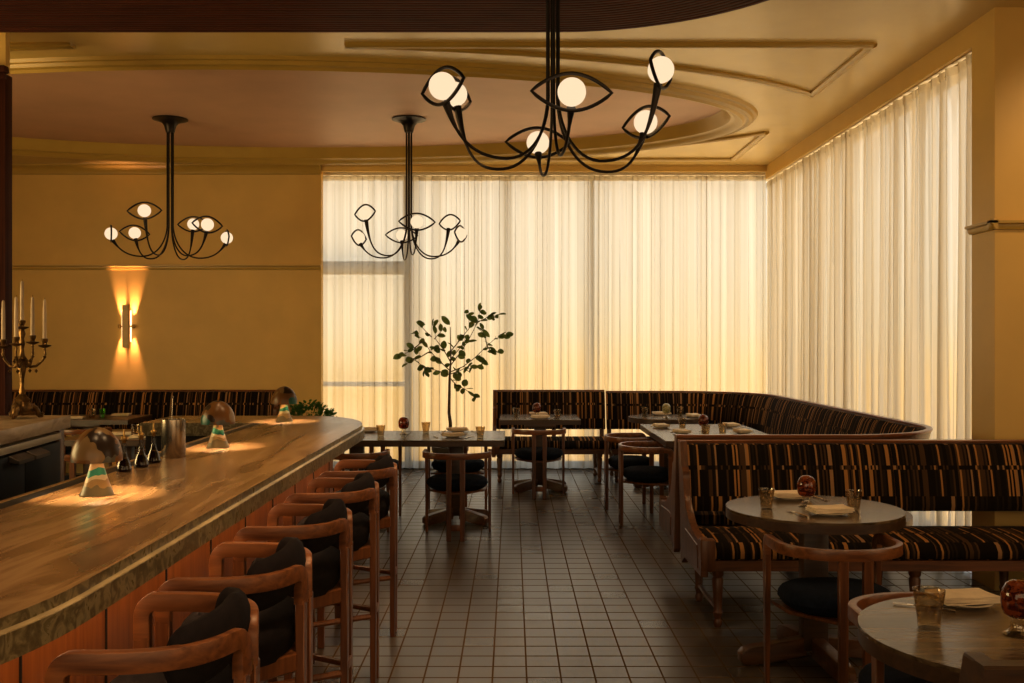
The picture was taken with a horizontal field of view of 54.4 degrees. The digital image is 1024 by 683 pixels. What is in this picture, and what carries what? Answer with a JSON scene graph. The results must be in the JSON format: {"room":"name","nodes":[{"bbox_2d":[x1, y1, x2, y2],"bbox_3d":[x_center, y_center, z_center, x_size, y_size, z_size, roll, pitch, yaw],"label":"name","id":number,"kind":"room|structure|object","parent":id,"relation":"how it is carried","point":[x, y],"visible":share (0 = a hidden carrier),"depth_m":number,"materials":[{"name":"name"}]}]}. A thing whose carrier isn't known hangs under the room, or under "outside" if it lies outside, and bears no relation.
{"room":"restaurant","nodes":[
{"label":"restaurant","id":0,"kind":"room"},
{"bbox_2d":[0,32,9,75],"bbox_3d":[-3.910,-0.282,6.930,0.800,3.865,0.060,0,0,0],"label":"wall pier","id":1,"kind":"object","parent":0,"point":[4,36],"visible":0.2,"depth_m":6.90,"materials":[{"name":"gold paint"}]},
{"bbox_2d":[0,65,11,415],"bbox_3d":[-3.925,-0.125,6.900,0.890,3.550,0.140,0,0,0],"label":"cladding","id":2,"kind":"object","parent":1,"relation":"attached to","point":[5,80],"visible":0.7,"depth_m":6.89,"materials":[{"name":"brown wood"}]},
{"bbox_2d":[0,0,767,31],"bbox_3d":[-2.400,-2.033,2.035,8.200,0.358,7.870,0,0,0],"label":"ceiling","id":3,"kind":"structure","parent":0,"point":[0,0],"depth_m":5.58,"materials":[{"name":"paint"}]},
{"bbox_2d":[0,0,766,31],"bbox_3d":[-2.406,-1.852,2.029,8.188,0.004,7.858,0,0,0],"label":"trim","id":4,"kind":"structure","parent":3,"relation":"attached to","point":[4,26],"depth_m":5.65,"materials":[{"name":"brown wood"}]},
{"bbox_2d":[421,0,673,176],"bbox_3d":[0.205,-1.359,4.939,1.196,0.982,1.211,0,0,12],"label":"chandelier","id":5,"kind":"object","parent":3,"relation":"hanging from","point":[571,91],"visible":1,"depth_m":4.87,"materials":[{"name":"brown metal"}]},
{"bbox_2d":[12,165,766,462],"bbox_3d":[-2.070,-0.282,12.560,10.660,3.865,0.120,0,0,0],"label":"wall","id":6,"kind":"structure","parent":0,"point":[194,329],"depth_m":12.50,"materials":[{"name":"paint"}]},
{"bbox_2d":[66,463,115,472],"bbox_3d":[-4.897,1.590,12.491,5.005,0.120,0.018,0,0,0],"label":"baseboard","id":7,"kind":"structure","parent":6,"relation":"attached to","point":[79,467],"depth_m":12.48,"materials":[{"name":"brown wood"}]},
{"bbox_2d":[118,305,135,347],"bbox_3d":[-4.820,-0.190,12.450,0.222,0.540,0.100,0,0,0],"label":"wall sconce","id":8,"kind":"object","parent":6,"relation":"attached to","point":[127,325],"visible":1,"depth_m":12.40,"materials":[{"name":"metal"}]},
{"bbox_2d":[12,164,320,174],"bbox_3d":[-4.897,-2.155,12.455,5.005,0.120,0.090,0,0,0],"label":"trim","id":9,"kind":"structure","parent":6,"relation":"attached to","point":[17,169],"depth_m":12.46,"materials":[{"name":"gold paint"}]},
{"bbox_2d":[12,265,320,269],"bbox_3d":[-4.897,-0.932,12.475,5.005,0.064,0.050,0,0,0],"label":"trim","id":10,"kind":"structure","parent":6,"relation":"attached to","point":[14,267],"depth_m":12.47,"materials":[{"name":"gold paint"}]},
{"bbox_2d":[10,0,1023,164],"bbox_3d":[-1.100,-2.215,5.275,13.000,0.001,15.350,0,0,0],"label":"ceiling","id":11,"kind":"structure","parent":0,"point":[903,32],"depth_m":7.53,"materials":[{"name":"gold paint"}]},
{"bbox_2d":[10,42,75,50],"bbox_3d":[-5.101,-2.200,8.015,3.668,0.034,1.301,0,0,0],"label":"trim","id":12,"kind":"structure","parent":11,"relation":"attached to","point":[14,46],"depth_m":7.38,"materials":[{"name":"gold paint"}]},
{"bbox_2d":[10,70,721,146],"bbox_3d":[-2.400,-2.315,9.950,9.200,0.001,4.060,0,0,0],"label":"oval panel","id":13,"kind":"object","parent":11,"relation":"attached to","point":[225,108],"visible":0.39,"depth_m":9.98,"materials":[{"name":"paint"}]},
{"bbox_2d":[104,115,232,259],"bbox_3d":[-3.550,-1.589,10.338,1.211,1.443,1.196,0,0,-5],"label":"chandelier","id":14,"kind":"object","parent":13,"relation":"hanging from","point":[170,122],"visible":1,"depth_m":10.31,"materials":[{"name":"brown metal"}]},
{"bbox_2d":[351,115,466,260],"bbox_3d":[-1.071,-1.589,10.338,1.211,1.443,1.196,0,0,35],"label":"chandelier","id":15,"kind":"object","parent":13,"relation":"hanging from","point":[408,122],"visible":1,"depth_m":10.31,"materials":[{"name":"brown metal"}]},
{"bbox_2d":[10,55,757,164],"bbox_3d":[-2.400,-2.228,9.950,9.688,0.177,4.594,0,0,0],"label":"trim","id":16,"kind":"structure","parent":11,"relation":"attached to","point":[736,114],"depth_m":10.44,"materials":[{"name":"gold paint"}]},
{"bbox_2d":[323,172,765,175],"bbox_3d":[0.357,-2.132,12.680,5.745,0.035,0.050,0,0,0],"label":"track","id":17,"kind":"object","parent":11,"relation":"attached to","point":[324,173],"visible":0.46,"depth_m":12.65,"materials":[{"name":"metal"}]},
{"bbox_2d":[323,175,409,467],"bbox_3d":[-1.917,-0.247,12.680,1.235,3.724,0.105,0,0,0],"label":"curtain","id":18,"kind":"object","parent":17,"relation":"hanging from","point":[366,298],"visible":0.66,"depth_m":12.68,"materials":[{"name":"beige fabric"}]},
{"bbox_2d":[410,175,506,468],"bbox_3d":[-0.680,-0.247,12.681,1.240,3.724,0.109,0,0,0],"label":"curtain","id":19,"kind":"object","parent":17,"relation":"hanging from","point":[474,272],"visible":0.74,"depth_m":12.68,"materials":[{"name":"beige fabric"}]},
{"bbox_2d":[507,175,535,468],"bbox_3d":[0.120,-0.247,12.671,0.360,3.724,0.077,0,0,0],"label":"curtain","id":20,"kind":"object","parent":17,"relation":"hanging from","point":[521,190],"visible":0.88,"depth_m":12.68,"materials":[{"name":"beige fabric"}]},
{"bbox_2d":[536,175,638,468],"bbox_3d":[0.960,-0.247,12.687,1.320,3.724,0.115,0,0,0],"label":"curtain","id":21,"kind":"object","parent":17,"relation":"hanging from","point":[587,227],"visible":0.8,"depth_m":12.68,"materials":[{"name":"beige fabric"}]},
{"bbox_2d":[639,175,765,465],"bbox_3d":[2.428,-0.247,12.681,1.615,3.724,0.128,0,0,0],"label":"curtain","id":22,"kind":"object","parent":17,"relation":"hanging from","point":[702,239],"visible":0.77,"depth_m":12.68,"materials":[{"name":"beige fabric"}]},
{"bbox_2d":[344,42,876,96],"bbox_3d":[0.736,-2.200,8.143,3.958,0.034,1.557,0,0,0],"label":"trim","id":23,"kind":"structure","parent":11,"relation":"attached to","point":[444,47],"depth_m":7.38,"materials":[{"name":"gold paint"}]},
{"bbox_2d":[545,131,768,160],"bbox_3d":[1.553,-2.200,11.282,2.324,0.034,1.607,0,0,0],"label":"trim","id":24,"kind":"structure","parent":11,"relation":"attached to","point":[760,135],"depth_m":11.92,"materials":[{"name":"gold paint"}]},
{"bbox_2d":[66,469,999,682],"bbox_3d":[-1.100,1.700,5.275,13.000,0.100,15.350,0,0,0],"label":"floor","id":25,"kind":"structure","parent":0,"point":[557,590],"depth_m":6.37,"materials":[{"name":"tile"}]},
{"bbox_2d":[0,429,63,500],"bbox_3d":[-3.108,1.118,5.149,0.635,1.064,3.160,0,0,-6],"label":"bar cabinet","id":26,"kind":"object","parent":25,"relation":"on","point":[37,462],"visible":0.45,"depth_m":6.11,"materials":[{"name":"brown wood"}]},
{"bbox_2d":[0,415,70,444],"bbox_3d":[-3.135,0.542,5.146,0.620,0.085,3.200,0,0,-6],"label":"countertop","id":27,"kind":"structure","parent":26,"relation":"on","point":[22,427],"depth_m":6.19,"materials":[{"name":"wood"}]},
{"bbox_2d":[0,320,50,418],"bbox_3d":[-3.189,0.180,6.505,0.294,0.636,0.262,0,0,43],"label":"candelabra","id":28,"kind":"object","parent":27,"relation":"on","point":[22,406],"visible":0.98,"depth_m":6.47,"materials":[{"name":"brown metal"}]},
{"bbox_2d":[1,299,4,338],"bbox_3d":[-3.327,-0.144,6.511,0.025,0.272,0.025,0,0,0],"label":"candle","id":29,"kind":"object","parent":28,"relation":"on","point":[3,301],"visible":1,"depth_m":6.50,"materials":[{"name":"beige wax"}]},
{"bbox_2d":[14,295,17,336],"bbox_3d":[-3.172,-0.160,6.369,0.025,0.272,0.025,0,0,0],"label":"candle","id":30,"kind":"object","parent":28,"relation":"on","point":[16,298],"visible":1,"depth_m":6.36,"materials":[{"name":"beige wax"}]},
{"bbox_2d":[20,281,23,319],"bbox_3d":[-3.193,-0.268,6.488,0.025,0.272,0.025,0,0,0],"label":"candle","id":31,"kind":"object","parent":28,"relation":"on","point":[22,282],"visible":1,"depth_m":6.48,"materials":[{"name":"beige wax"}]},
{"bbox_2d":[18,320,28,329],"bbox_3d":[-3.193,-0.107,6.488,0.084,0.063,0.084,0,0,0],"label":"candle holder","id":32,"kind":"object","parent":28,"relation":"on","point":[22,322],"depth_m":6.47,"materials":[{"name":"brown metal"}]},
{"bbox_2d":[30,296,34,334],"bbox_3d":[-3.182,-0.171,6.608,0.025,0.272,0.025,0,0,0],"label":"candle","id":33,"kind":"object","parent":28,"relation":"on","point":[32,297],"visible":1,"depth_m":6.60,"materials":[{"name":"beige wax"}]},
{"bbox_2d":[43,299,46,338],"bbox_3d":[-3.051,-0.149,6.500,0.025,0.272,0.025,0,0,0],"label":"candle","id":34,"kind":"object","parent":28,"relation":"on","point":[44,300],"visible":1,"depth_m":6.49,"materials":[{"name":"beige wax"}]},
{"bbox_2d":[64,427,111,475],"bbox_3d":[-4.650,1.288,10.661,0.586,0.724,0.482,0,0,0],"label":"dining chair","id":35,"kind":"object","parent":25,"relation":"on","point":[67,450],"visible":0.15,"depth_m":10.45,"materials":[{"name":"brown wood"}]},
{"bbox_2d":[64,455,117,480],"bbox_3d":[-3.650,1.288,8.361,0.586,0.724,0.482,0,0,0],"label":"dining chair","id":36,"kind":"object","parent":25,"relation":"on","point":[72,466],"visible":0.09,"depth_m":8.13,"materials":[{"name":"brown wood"}]},
{"bbox_2d":[64,432,145,459],"bbox_3d":[-3.520,1.255,9.090,0.970,0.790,0.750,0,0,0],"label":"rectangular table","id":37,"kind":"object","parent":25,"relation":"on","point":[128,448],"visible":0.13,"depth_m":8.83,"materials":[{"name":"brown wood"}]},
{"bbox_2d":[112,431,133,434],"bbox_3d":[-3.593,0.842,9.155,0.202,0.027,0.127,0,0,-6],"label":"napkin","id":38,"kind":"object","parent":37,"relation":"on","point":[126,432],"visible":0.68,"depth_m":9.11,"materials":[{"name":"beige fabric"}]},
{"bbox_2d":[70,415,151,474],"bbox_3d":[-4.710,1.255,11.306,0.970,0.790,0.779,0,0,0],"label":"rectangular table","id":39,"kind":"object","parent":25,"relation":"on","point":[90,421],"visible":0.21,"depth_m":11.01,"materials":[{"name":"brown wood"}]},
{"bbox_2d":[12,390,279,454],"bbox_3d":[-5.088,1.125,11.991,4.424,1.050,0.802,0,0,0],"label":"banquette","id":40,"kind":"object","parent":25,"relation":"on","point":[156,403],"visible":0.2,"depth_m":12.26,"materials":[{"name":"brown fabric"}]},
{"bbox_2d":[44,587,259,682],"bbox_3d":[-0.850,1.143,2.510,0.402,1.015,0.562,0,0,0],"label":"bar stool","id":41,"kind":"object","parent":25,"relation":"on","point":[201,650],"visible":1,"depth_m":2.38,"materials":[{"name":"brown wood"}]},
{"bbox_2d":[0,416,363,682],"bbox_3d":[-1.835,1.115,4.650,1.630,1.070,6.300,0,0,0],"label":"bar counter","id":42,"kind":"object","parent":25,"relation":"on","point":[75,570],"depth_m":3.30,"materials":[{"name":"brown wood"}]},
{"bbox_2d":[70,427,122,496],"bbox_3d":[-1.572,0.452,3.770,0.184,0.256,0.184,0,0,-40],"label":"mushroom lamp","id":43,"kind":"object","parent":42,"relation":"on","point":[96,446],"visible":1,"depth_m":3.72,"materials":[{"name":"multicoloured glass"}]},
{"bbox_2d":[116,429,131,471],"bbox_3d":[-1.730,0.485,4.440,0.067,0.190,0.067,0,0,0],"label":"syrup bottle","id":44,"kind":"object","parent":42,"relation":"on","point":[124,465],"visible":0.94,"depth_m":4.42,"materials":[{"name":"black glass"}]},
{"bbox_2d":[134,426,148,466],"bbox_3d":[-1.713,0.485,4.600,0.067,0.190,0.067,0,0,0],"label":"syrup bottle","id":45,"kind":"object","parent":42,"relation":"on","point":[141,460],"visible":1,"depth_m":4.58,"materials":[{"name":"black glass"}]},
{"bbox_2d":[147,423,160,462],"bbox_3d":[-1.713,0.485,4.760,0.067,0.190,0.067,0,0,0],"label":"syrup bottle","id":46,"kind":"object","parent":42,"relation":"on","point":[153,455],"visible":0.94,"depth_m":4.74,"materials":[{"name":"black glass"}]},
{"bbox_2d":[161,418,185,457],"bbox_3d":[-1.700,0.485,5.000,0.116,0.190,0.116,0,0,0],"label":"steel cup","id":47,"kind":"object","parent":42,"relation":"on","point":[173,432],"visible":1,"depth_m":4.95,"materials":[{"name":"metal"}]},
{"bbox_2d":[200,401,234,447],"bbox_3d":[-1.616,0.452,5.470,0.184,0.256,0.184,0,0,43],"label":"mushroom lamp","id":48,"kind":"object","parent":42,"relation":"on","point":[217,414],"visible":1,"depth_m":5.42,"materials":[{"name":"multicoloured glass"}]},
{"bbox_2d":[271,386,296,421],"bbox_3d":[-1.652,0.452,7.220,0.184,0.256,0.184,0,0,36],"label":"mushroom lamp","id":49,"kind":"object","parent":42,"relation":"on","point":[283,396],"visible":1,"depth_m":7.17,"materials":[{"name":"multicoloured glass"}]},
{"bbox_2d":[154,537,312,682],"bbox_3d":[-0.850,1.143,3.200,0.402,1.015,0.562,0,0,0],"label":"bar stool","id":50,"kind":"object","parent":25,"relation":"on","point":[285,621],"visible":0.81,"depth_m":3.09,"materials":[{"name":"brown wood"}]},
{"bbox_2d":[233,499,352,682],"bbox_3d":[-0.850,1.143,4.020,0.402,1.015,0.562,0,0,0],"label":"bar stool","id":51,"kind":"object","parent":25,"relation":"on","point":[326,523],"visible":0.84,"depth_m":3.93,"materials":[{"name":"brown wood"}]},
{"bbox_2d":[290,399,336,416],"bbox_3d":[-2.354,1.159,11.556,0.712,0.981,0.664,0,0,-22],"label":"potted shrub","id":52,"kind":"object","parent":25,"relation":"on","point":[299,408],"visible":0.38,"depth_m":11.50,"materials":[{"name":"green plant"}]},
{"bbox_2d":[283,472,379,682],"bbox_3d":[-0.850,1.143,4.840,0.402,1.015,0.562,0,0,0],"label":"bar stool","id":53,"kind":"object","parent":25,"relation":"on","point":[361,491],"visible":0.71,"depth_m":4.77,"materials":[{"name":"brown wood"}]},
{"bbox_2d":[316,454,397,648],"bbox_3d":[-0.850,1.143,5.620,0.402,1.015,0.562,0,0,0],"label":"bar stool","id":54,"kind":"object","parent":25,"relation":"on","point":[383,469],"visible":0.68,"depth_m":5.55,"materials":[{"name":"brown wood"}]},
{"bbox_2d":[333,449,389,531],"bbox_3d":[-1.345,1.288,8.431,0.586,0.724,0.482,0,0,0],"label":"dining chair","id":55,"kind":"object","parent":25,"relation":"on","point":[363,456],"visible":0.26,"depth_m":8.22,"materials":[{"name":"brown wood"}]},
{"bbox_2d":[342,447,401,515],"bbox_3d":[-1.330,1.288,9.609,0.586,0.724,0.482,0,0,0],"label":"dining chair","id":56,"kind":"object","parent":25,"relation":"on","point":[371,449],"visible":0.06,"depth_m":9.40,"materials":[{"name":"brown wood"}]},
{"bbox_2d":[349,431,411,470],"bbox_3d":[-1.420,1.255,9.120,0.920,0.790,0.940,0,0,0],"label":"rectangular table","id":57,"kind":"object","parent":25,"relation":"on","point":[377,438],"visible":0.13,"depth_m":8.92,"materials":[{"name":"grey wood"}]},
{"bbox_2d":[398,417,408,428],"bbox_3d":[-1.001,0.778,9.203,0.098,0.163,0.098,0,0,0],"label":"table lamp","id":58,"kind":"object","parent":57,"relation":"on","point":[403,423],"visible":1,"depth_m":9.17,"materials":[{"name":"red glass"}]},
{"bbox_2d":[393,303,512,469],"bbox_3d":[-0.692,0.594,11.596,1.422,2.113,0.777,0,0,0],"label":"potted tree","id":59,"kind":"object","parent":25,"relation":"on","point":[457,375],"visible":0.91,"depth_m":11.62,"materials":[{"name":"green plant"}]},
{"bbox_2d":[402,431,504,524],"bbox_3d":[-0.510,1.255,9.120,0.890,0.790,0.940,0,0,0],"label":"rectangular table","id":60,"kind":"object","parent":25,"relation":"on","point":[477,516],"visible":0.75,"depth_m":8.97,"materials":[{"name":"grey wood"}]},
{"bbox_3d":[-0.534,0.852,8.941,0.176,0.016,0.176,0,0,0],"label":"plate","id":61,"kind":"object","parent":60,"relation":"on","visible":0},
{"bbox_2d":[441,432,464,435],"bbox_3d":[-0.532,0.830,8.941,0.202,0.027,0.127,0,0,-9],"label":"napkin","id":62,"kind":"object","parent":61,"relation":"on","point":[442,433],"visible":1,"depth_m":8.89,"materials":[{"name":"beige fabric"}]},
{"bbox_3d":[-0.515,0.852,9.465,0.176,0.016,0.176,0,0,0],"label":"plate","id":63,"kind":"object","parent":60,"relation":"on","visible":0},
{"bbox_2d":[446,427,468,430],"bbox_3d":[-0.518,0.830,9.464,0.202,0.027,0.127,0,0,-9],"label":"napkin","id":64,"kind":"object","parent":63,"relation":"on","point":[447,428],"visible":1,"depth_m":9.41,"materials":[{"name":"beige fabric"}]},
{"bbox_2d":[422,449,491,541],"bbox_3d":[-0.465,1.288,8.431,0.586,0.724,0.482,0,0,0],"label":"dining chair","id":65,"kind":"object","parent":25,"relation":"on","point":[449,484],"visible":1,"depth_m":8.25,"materials":[{"name":"brown wood"}]},
{"bbox_2d":[427,447,487,509],"bbox_3d":[-0.520,1.288,9.659,0.586,0.724,0.482,0,0,0],"label":"dining chair","id":66,"kind":"object","parent":25,"relation":"on","point":[471,466],"visible":0.28,"depth_m":9.47,"materials":[{"name":"brown wood"}]},
{"bbox_2d":[511,427,565,499],"bbox_3d":[0.285,1.288,10.611,0.586,0.724,0.482,0,0,0],"label":"dining chair","id":67,"kind":"object","parent":25,"relation":"on","point":[533,454],"visible":1,"depth_m":10.43,"materials":[{"name":"brown wood"}]},
{"bbox_2d":[500,414,580,492],"bbox_3d":[0.311,1.255,11.308,0.895,0.790,0.904,0,0,0],"label":"rectangular table","id":68,"kind":"object","parent":25,"relation":"on","point":[523,485],"visible":0.8,"depth_m":10.96,"materials":[{"name":"grey wood"}]},
{"bbox_2d":[532,403,540,411],"bbox_3d":[0.282,0.778,11.331,0.098,0.163,0.098,0,0,0],"label":"table lamp","id":69,"kind":"object","parent":68,"relation":"on","point":[536,407],"visible":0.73,"depth_m":11.29,"materials":[{"name":"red glass"}]},
{"bbox_2d":[492,390,609,482],"bbox_3d":[0.453,1.125,11.991,1.384,1.050,0.802,0,0,0],"label":"banquette","id":70,"kind":"object","parent":25,"relation":"on","point":[588,405],"visible":0.85,"depth_m":12.23,"materials":[{"name":"brown wood"}]},
{"bbox_2d":[604,433,653,512],"bbox_3d":[1.151,1.288,9.830,0.482,0.724,0.586,0,0,0],"label":"dining chair","id":71,"kind":"object","parent":25,"relation":"on","point":[628,460],"visible":0.74,"depth_m":9.75,"materials":[{"name":"brown wood"}]},
{"bbox_2d":[618,441,673,525],"bbox_3d":[1.201,1.288,8.980,0.482,0.724,0.586,0,0,0],"label":"dining chair","id":72,"kind":"object","parent":25,"relation":"on","point":[659,475],"visible":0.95,"depth_m":8.83,"materials":[{"name":"brown wood"}]},
{"bbox_2d":[628,414,698,487],"bbox_3d":[1.770,1.255,11.361,0.884,0.790,0.942,0,0,0],"label":"rectangular table","id":73,"kind":"object","parent":25,"relation":"on","point":[640,418],"visible":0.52,"depth_m":11.16,"materials":[{"name":"wood"}]},
{"bbox_2d":[662,403,670,412],"bbox_3d":[1.740,0.778,11.224,0.098,0.163,0.098,0,0,0],"label":"table lamp","id":74,"kind":"object","parent":73,"relation":"on","point":[666,408],"visible":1,"depth_m":11.19,"materials":[{"name":"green glass"}]},
{"bbox_2d":[640,424,760,436],"bbox_3d":[1.856,1.255,9.920,1.050,0.790,0.890,0,0,0],"label":"rectangular table","id":75,"kind":"object","parent":25,"relation":"on","point":[645,428],"visible":0.09,"depth_m":9.84,"materials":[{"name":"grey stone"}]},
{"bbox_2d":[698,415,708,425],"bbox_3d":[1.827,0.778,9.504,0.098,0.163,0.098,0,0,0],"label":"table lamp","id":76,"kind":"object","parent":75,"relation":"on","point":[703,420],"visible":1,"depth_m":9.47,"materials":[{"name":"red glass"}]},
{"bbox_3d":[1.487,0.852,9.932,0.176,0.016,0.176,0,0,0],"label":"plate","id":77,"kind":"object","parent":75,"relation":"on","visible":0},
{"bbox_2d":[652,423,669,426],"bbox_3d":[1.488,0.830,9.929,0.127,0.027,0.202,0,0,-9],"label":"napkin","id":78,"kind":"object","parent":77,"relation":"on","point":[653,424],"visible":1,"depth_m":9.84,"materials":[{"name":"beige fabric"}]},
{"bbox_3d":[2.206,0.852,10.009,0.176,0.016,0.176,0,0,0],"label":"plate","id":79,"kind":"object","parent":75,"relation":"on","visible":0},
{"bbox_2d":[722,422,740,425],"bbox_3d":[2.205,0.830,10.012,0.127,0.027,0.202,0,0,-9],"label":"napkin","id":80,"kind":"object","parent":79,"relation":"on","point":[723,423],"visible":1,"depth_m":9.95,"materials":[{"name":"beige fabric"}]},
{"bbox_2d":[652,432,765,446],"bbox_3d":[1.856,1.255,9.035,1.050,0.790,0.870,0,0,0],"label":"rectangular table","id":81,"kind":"object","parent":25,"relation":"on","point":[666,439],"visible":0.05,"depth_m":9.21,"materials":[{"name":"grey stone"}]},
{"bbox_3d":[1.584,0.852,9.281,0.176,0.016,0.176,0,0,0],"label":"plate","id":82,"kind":"object","parent":81,"relation":"on","visible":0},
{"bbox_2d":[673,429,691,432],"bbox_3d":[1.585,0.830,9.278,0.127,0.027,0.202,0,0,-9],"label":"napkin","id":83,"kind":"object","parent":82,"relation":"on","point":[674,430],"visible":1,"depth_m":9.19,"materials":[{"name":"beige fabric"}]},
{"bbox_3d":[2.157,0.852,9.310,0.176,0.016,0.176,0,0,0],"label":"plate","id":84,"kind":"object","parent":81,"relation":"on","visible":0},
{"bbox_2d":[732,428,752,432],"bbox_3d":[2.157,0.830,9.313,0.127,0.027,0.202,0,0,-9],"label":"napkin","id":85,"kind":"object","parent":84,"relation":"on","point":[741,430],"visible":1,"depth_m":9.24,"materials":[{"name":"beige fabric"}]},
{"bbox_2d":[606,391,932,551],"bbox_3d":[2.064,1.131,9.457,1.976,1.037,5.869,0,0,0],"label":"banquette","id":86,"kind":"object","parent":25,"relation":"on","point":[777,416],"visible":0.3,"depth_m":10.27,"materials":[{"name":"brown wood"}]},
{"bbox_2d":[726,495,905,681],"bbox_3d":[1.560,1.255,5.150,0.890,0.790,0.890,0,0,0],"label":"round table","id":87,"kind":"object","parent":25,"relation":"on","point":[793,642],"visible":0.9,"depth_m":5.08,"materials":[{"name":"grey wood"}]},
{"bbox_2d":[782,497,806,499],"bbox_3d":[1.526,0.852,5.442,0.176,0.016,0.176,0,0,0],"label":"plate","id":88,"kind":"object","parent":87,"relation":"on","point":[796,498],"visible":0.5,"depth_m":5.38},
{"bbox_2d":[768,490,812,497],"bbox_3d":[1.523,0.830,5.441,0.202,0.027,0.127,0,0,-9],"label":"napkin","id":89,"kind":"object","parent":88,"relation":"on","point":[777,493],"visible":0.69,"depth_m":5.39,"materials":[{"name":"beige fabric"}]},
{"bbox_2d":[797,475,815,496],"bbox_3d":[1.535,0.778,5.189,0.098,0.163,0.098,0,0,0],"label":"table lamp","id":90,"kind":"object","parent":87,"relation":"on","point":[806,484],"visible":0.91,"depth_m":5.15,"materials":[{"name":"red glass"}]},
{"bbox_2d":[819,513,846,515],"bbox_3d":[1.574,0.852,4.947,0.176,0.016,0.176,0,0,0],"label":"plate","id":91,"kind":"object","parent":87,"relation":"on","point":[830,514],"visible":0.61,"depth_m":4.89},
{"bbox_2d":[805,504,854,513],"bbox_3d":[1.577,0.830,4.947,0.202,0.027,0.127,0,0,-9],"label":"napkin","id":92,"kind":"object","parent":91,"relation":"on","point":[839,508],"visible":1,"depth_m":4.90,"materials":[{"name":"beige fabric"}]},
{"bbox_2d":[763,533,902,682],"bbox_3d":[1.514,1.288,4.641,0.586,0.724,0.482,0,0,-3],"label":"dining chair","id":93,"kind":"object","parent":25,"relation":"on","point":[822,599],"visible":0.88,"depth_m":4.50,"materials":[{"name":"brown wood"}]},
{"bbox_2d":[678,439,1023,627],"bbox_3d":[3.038,1.144,6.091,3.924,1.012,0.802,0,0,0],"label":"banquette","id":94,"kind":"object","parent":25,"relation":"on","point":[905,474],"visible":0.72,"depth_m":6.32,"materials":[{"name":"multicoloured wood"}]},
{"bbox_2d":[848,592,933,682],"bbox_3d":[1.470,1.288,3.449,0.586,0.724,0.482,0,0,0],"label":"dining chair","id":95,"kind":"object","parent":25,"relation":"on","point":[876,671],"visible":0.23,"depth_m":3.45,"materials":[{"name":"brown wood"}]},
{"bbox_2d":[858,595,1023,682],"bbox_3d":[1.492,1.255,2.935,0.894,0.790,0.894,0,0,0],"label":"round table","id":96,"kind":"object","parent":25,"relation":"on","point":[929,644],"visible":0.69,"depth_m":2.91,"materials":[{"name":"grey wood"}]},
{"bbox_2d":[893,602,955,611],"bbox_3d":[1.328,0.855,3.209,0.188,0.010,0.022,0,0,30],"label":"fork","id":97,"kind":"object","parent":96,"relation":"on","point":[898,603],"visible":1,"depth_m":3.20,"materials":[{"name":"silver metal"}]},
{"bbox_2d":[953,604,993,608],"bbox_3d":[1.477,0.852,3.251,0.176,0.016,0.176,0,0,0],"label":"plate","id":98,"kind":"object","parent":96,"relation":"on","point":[978,605],"visible":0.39,"depth_m":3.19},
{"bbox_2d":[924,588,999,605],"bbox_3d":[1.474,0.830,3.250,0.202,0.027,0.127,0,0,-9],"label":"napkin","id":99,"kind":"object","parent":98,"relation":"on","point":[966,596],"visible":0.99,"depth_m":3.21,"materials":[{"name":"beige fabric"}]},
{"bbox_2d":[1000,579,1023,618],"bbox_3d":[1.484,0.778,2.915,0.098,0.163,0.098,0,0,0],"label":"table lamp","id":100,"kind":"object","parent":96,"relation":"on","point":[1012,591],"visible":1,"depth_m":2.89,"materials":[{"name":"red glass"}]},
{"bbox_2d":[959,652,1023,682],"bbox_3d":[2.456,1.140,2.329,3.088,1.020,0.802,0,0,0],"label":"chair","id":101,"kind":"object","parent":25,"relation":"on","point":[976,667],"visible":1,"depth_m":1.94,"materials":[{"name":"wood"}]},
{"bbox_2d":[972,7,1023,589],"bbox_3d":[4.200,-0.282,6.765,2.000,3.865,0.330,0,0,0],"label":"wall pier","id":102,"kind":"object","parent":25,"relation":"on","point":[998,35],"visible":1,"depth_m":6.60,"materials":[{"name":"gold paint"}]},
{"bbox_2d":[965,219,1023,234],"bbox_3d":[4.175,-0.772,6.740,2.050,0.064,0.380,0,0,0],"label":"trim","id":103,"kind":"structure","parent":102,"relation":"attached to","point":[989,225],"depth_m":6.58,"materials":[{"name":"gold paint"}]},
{"bbox_2d":[766,23,971,178],"bbox_3d":[3.215,-2.132,9.745,0.030,0.165,5.630,0,0,0],"label":"wall","id":104,"kind":"structure","parent":0,"point":[958,45],"depth_m":8.60,"materials":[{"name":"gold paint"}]},
{"bbox_2d":[766,50,971,181],"bbox_3d":[3.285,-2.078,9.900,0.050,0.035,5.880,0,0,0],"label":"track","id":105,"kind":"object","parent":104,"relation":"attached to","point":[963,57],"visible":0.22,"depth_m":8.75,"materials":[{"name":"metal"}]},
{"bbox_2d":[766,152,817,402],"bbox_3d":[3.284,-0.214,11.775,0.118,3.659,2.150,0,0,0],"label":"curtain","id":106,"kind":"object","parent":105,"relation":"hanging from","point":[792,195],"visible":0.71,"depth_m":11.53,"materials":[{"name":"beige fabric"}]},
{"bbox_2d":[816,110,885,416],"bbox_3d":[3.283,-0.214,9.725,0.125,3.659,1.950,0,0,1],"label":"curtain","id":107,"kind":"object","parent":105,"relation":"hanging from","point":[851,315],"visible":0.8,"depth_m":9.54,"materials":[{"name":"beige fabric"}]},
{"bbox_2d":[885,54,971,525],"bbox_3d":[3.287,-0.214,7.865,0.112,3.659,1.770,0,0,0],"label":"curtain","id":108,"kind":"object","parent":105,"relation":"hanging from","point":[929,130],"visible":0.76,"depth_m":7.74,"materials":[{"name":"beige fabric"}]},
{"bbox_3d":[-2.945,-0.283,12.765,0.500,3.865,0.290,0,0,0],"label":"door frame","id":109,"kind":"structure","parent":0,"visible":0},
{"bbox_2d":[333,175,765,468],"bbox_3d":[0.458,-0.282,12.885,6.325,3.865,0.050,0,0,0],"label":"window","id":110,"kind":"structure","parent":109,"relation":"attached to","point":[765,175],"depth_m":12.86,"materials":[{"name":"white glass"}]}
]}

